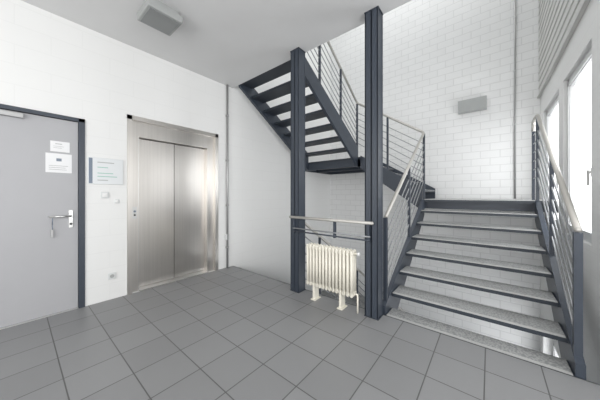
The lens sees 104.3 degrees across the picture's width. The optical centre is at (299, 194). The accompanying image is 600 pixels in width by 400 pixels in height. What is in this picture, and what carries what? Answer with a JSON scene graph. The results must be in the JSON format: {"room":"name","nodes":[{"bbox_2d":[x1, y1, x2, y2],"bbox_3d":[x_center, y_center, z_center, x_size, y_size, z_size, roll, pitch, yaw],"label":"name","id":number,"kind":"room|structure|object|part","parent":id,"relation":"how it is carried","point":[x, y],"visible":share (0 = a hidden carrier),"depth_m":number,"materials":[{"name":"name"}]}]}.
{"room":"stairwell","nodes":[
{"label":"stairwell","id":0,"kind":"room"},
{"bbox_2d":[0,0,329,329],"bbox_3d":[-1.199,-0.450,4.559,0.300,10.500,6.750,0,0,39],"label":"wall","id":1,"kind":"structure","parent":0,"point":[259,160],"depth_m":3.13,"materials":[{"name":"white paint"}]},
{"bbox_2d":[101,192,108,197],"bbox_3d":[-2.387,0.000,2.850,0.018,0.080,0.080,0,0,39],"label":"light switch","id":2,"kind":"object","parent":1,"relation":"attached to","point":[103,194],"visible":1,"depth_m":2.85,"materials":[{"name":"white plastic"}]},
{"bbox_2d":[88,157,122,184],"bbox_3d":[-2.379,-0.290,2.863,0.014,0.320,0.340,0,0,39],"label":"wall sign","id":3,"kind":"object","parent":1,"relation":"attached to","point":[100,170],"visible":1,"depth_m":2.85,"materials":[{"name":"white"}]},
{"bbox_2d":[108,272,115,279],"bbox_3d":[-2.344,1.010,2.905,0.014,0.080,0.080,0,0,39],"label":"wall socket","id":4,"kind":"object","parent":1,"relation":"attached to","point":[110,275],"visible":1,"depth_m":2.90,"materials":[{"name":"white plastic"}]},
{"bbox_2d":[127,114,217,294],"bbox_3d":[-1.903,0.125,3.591,0.192,2.348,1.307,0,0,39],"label":"elevator","id":5,"kind":"object","parent":1,"relation":"attached to","point":[172,189],"visible":0.98,"depth_m":3.53,"materials":[{"name":"silver metal"}]},
{"bbox_2d":[225,85,229,267],"bbox_3d":[-1.297,-0.330,4.154,0.059,3.260,0.070,0,0,39],"label":"pipe","id":6,"kind":"object","parent":1,"relation":"attached to","point":[227,235],"visible":1,"depth_m":4.14,"materials":[{"name":"grey metal"}]},
{"bbox_2d":[21,0,411,87],"bbox_3d":[-0.404,-2.080,0.026,6.660,0.240,5.530,0,0,39],"label":"ceiling","id":7,"kind":"structure","parent":0,"point":[231,43],"depth_m":2.71,"materials":[{"name":"paint"}]},
{"bbox_2d":[137,0,182,35],"bbox_3d":[-1.488,-1.897,2.479,0.330,0.126,0.330,0,0,39],"label":"ceiling lamp","id":8,"kind":"object","parent":7,"relation":"attached to","point":[155,14],"depth_m":2.42,"materials":[{"name":"white plastic"}]},
{"bbox_2d":[0,266,599,399],"bbox_3d":[-0.404,1.420,0.026,6.660,0.240,5.530,0,0,39],"label":"floor","id":9,"kind":"structure","parent":0,"point":[231,333],"depth_m":1.90,"materials":[{"name":"grey tile"}]},
{"bbox_2d":[290,47,305,292],"bbox_3d":[-0.029,-0.330,3.188,0.153,3.260,0.148,0,0,39],"label":"steel column","id":10,"kind":"structure","parent":9,"relation":"on","point":[297,55],"depth_m":3.13,"materials":[{"name":"grey metal"}]},
{"bbox_2d":[289,216,373,242],"bbox_3d":[0.312,0.389,2.787,1.168,0.223,0.046,0,0,39],"label":"guard rail","id":11,"kind":"object","parent":10,"relation":"attached to","point":[368,223],"visible":1,"depth_m":2.70,"materials":[{"name":"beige metal"}]},
{"bbox_2d":[306,242,359,312],"bbox_3d":[0.383,0.957,2.772,0.700,0.687,0.130,0,0,39],"label":"radiator","id":12,"kind":"object","parent":9,"relation":"on","point":[333,269],"visible":1,"depth_m":2.70,"materials":[{"name":"beige metal"}]},
{"bbox_2d":[364,6,382,319],"bbox_3d":[0.796,-0.330,2.514,0.153,3.260,0.148,0,0,39],"label":"steel column","id":13,"kind":"structure","parent":9,"relation":"on","point":[374,16],"depth_m":2.46,"materials":[{"name":"grey metal"}]},
{"bbox_2d":[239,41,585,379],"bbox_3d":[1.517,-0.842,4.210,4.346,4.754,3.353,0,0,39],"label":"staircase","id":14,"kind":"structure","parent":9,"relation":"on","point":[566,327],"depth_m":2.78,"materials":[{"name":"metal"}]},
{"bbox_3d":[1.070,-0.958,3.748,1.314,4.522,2.033,0,0,39],"label":"well railing","id":15,"kind":"part","parent":14,"relation":"part of","materials":[{"name":"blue metal"}]},
{"bbox_3d":[2.761,0.123,2.594,0.044,2.460,2.314,0,0,39],"label":"railing","id":16,"kind":"part","parent":14,"relation":"part of","materials":[{"name":"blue metal"}]},
{"bbox_2d":[234,266,599,384],"bbox_3d":[0.453,1.420,2.905,4.346,0.236,0.012,0,0,39],"label":"trim","id":17,"kind":"structure","parent":9,"relation":"attached to","point":[234,266],"depth_m":2.06,"materials":[{"name":"metal"}]},
{"bbox_2d":[330,0,539,351],"bbox_3d":[2.754,-0.450,5.529,4.600,10.500,0.250,0,0,39],"label":"wall","id":18,"kind":"structure","parent":0,"point":[438,54],"depth_m":4.94,"materials":[{"name":"white brick"}]},
{"bbox_2d":[458,95,486,113],"bbox_3d":[3.465,-1.805,4.691,0.460,0.250,0.150,0,0,39],"label":"wall lamp","id":19,"kind":"object","parent":18,"relation":"attached to","point":[478,103],"visible":1,"depth_m":4.65,"materials":[{"name":"grey metal"}]},
{"bbox_2d":[513,0,516,198],"bbox_3d":[3.997,-2.768,4.332,0.050,5.665,0.033,0,0,39],"label":"conduit","id":20,"kind":"object","parent":18,"relation":"attached to","point":[515,15],"visible":1,"depth_m":4.32,"materials":[{"name":"grey metal"}]},
{"bbox_2d":[540,0,599,383],"bbox_3d":[3.296,-0.450,2.751,0.250,10.500,3.370,0,0,39],"label":"wall","id":21,"kind":"structure","parent":0,"point":[586,35],"depth_m":2.64,"materials":[{"name":"white paint"}]},
{"bbox_2d":[546,95,558,227],"bbox_3d":[3.790,-0.465,3.374,0.250,1.830,1.100,0,0,39],"label":"window","id":22,"kind":"structure","parent":21,"relation":"in","point":[555,105],"depth_m":3.75,"materials":[{"name":"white glass"}]},
{"bbox_2d":[553,345,558,356],"bbox_3d":[3.404,3.000,2.773,0.250,1.800,2.600,0,0,39],"label":"window","id":23,"kind":"structure","parent":21,"relation":"in","point":[555,354],"depth_m":3.75,"materials":[{"name":"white glass"}]},
{"bbox_2d":[537,0,590,97],"bbox_3d":[3.186,-3.618,2.847,0.039,3.795,3.340,0,0,39],"label":"wall panel","id":24,"kind":"object","parent":21,"relation":"attached to","point":[558,21],"visible":1,"depth_m":3.14,"materials":[{"name":"white metal"}]},
{"bbox_2d":[567,46,591,242],"bbox_3d":[2.969,-0.465,2.366,0.250,1.830,1.020,0,0,39],"label":"window","id":25,"kind":"structure","parent":21,"relation":"in","point":[585,64],"depth_m":2.71,"materials":[{"name":"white glass"}]},
{"bbox_3d":[-0.234,4.900,2.062,4.350,0.200,8.900,0,0,39],"label":"floor","id":26,"kind":"structure","parent":0,"visible":0},
{"bbox_2d":[241,222,403,310],"bbox_3d":[1.517,2.658,4.210,4.346,4.754,3.353,0,0,39],"label":"staircase","id":27,"kind":"structure","parent":26,"relation":"on","point":[331,294],"depth_m":4.90,"materials":[{"name":"metal"}]},
{"bbox_3d":[1.070,2.542,3.748,1.314,4.522,2.033,0,0,39],"label":"well railing","id":28,"kind":"part","parent":27,"relation":"part of","materials":[{"name":"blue metal"}]},
{"bbox_3d":[-4.090,-0.450,1.013,0.300,10.500,2.400,0,0,39],"label":"wall","id":29,"kind":"structure","parent":0,"visible":0},
{"bbox_2d":[0,104,84,327],"bbox_3d":[-2.889,0.210,2.305,0.168,2.178,1.119,0,0,39],"label":"door","id":30,"kind":"structure","parent":29,"relation":"in","point":[42,213],"depth_m":2.46,"materials":[{"name":"grey metal"}]},
{"bbox_2d":[45,152,71,172],"bbox_3d":[-2.654,-0.350,2.566,0.003,0.210,0.202,0,0,39],"label":"paper notice","id":31,"kind":"object","parent":30,"relation":"attached to","point":[54,162],"visible":1,"depth_m":2.56,"materials":[{"name":"white paper"}]},
{"bbox_2d":[50,140,69,152],"bbox_3d":[-2.648,-0.532,2.573,0.003,0.115,0.150,0,0,39],"label":"paper notice","id":32,"kind":"object","parent":30,"relation":"attached to","point":[57,146],"visible":1,"depth_m":2.57,"materials":[{"name":"white paper"}]}
]}

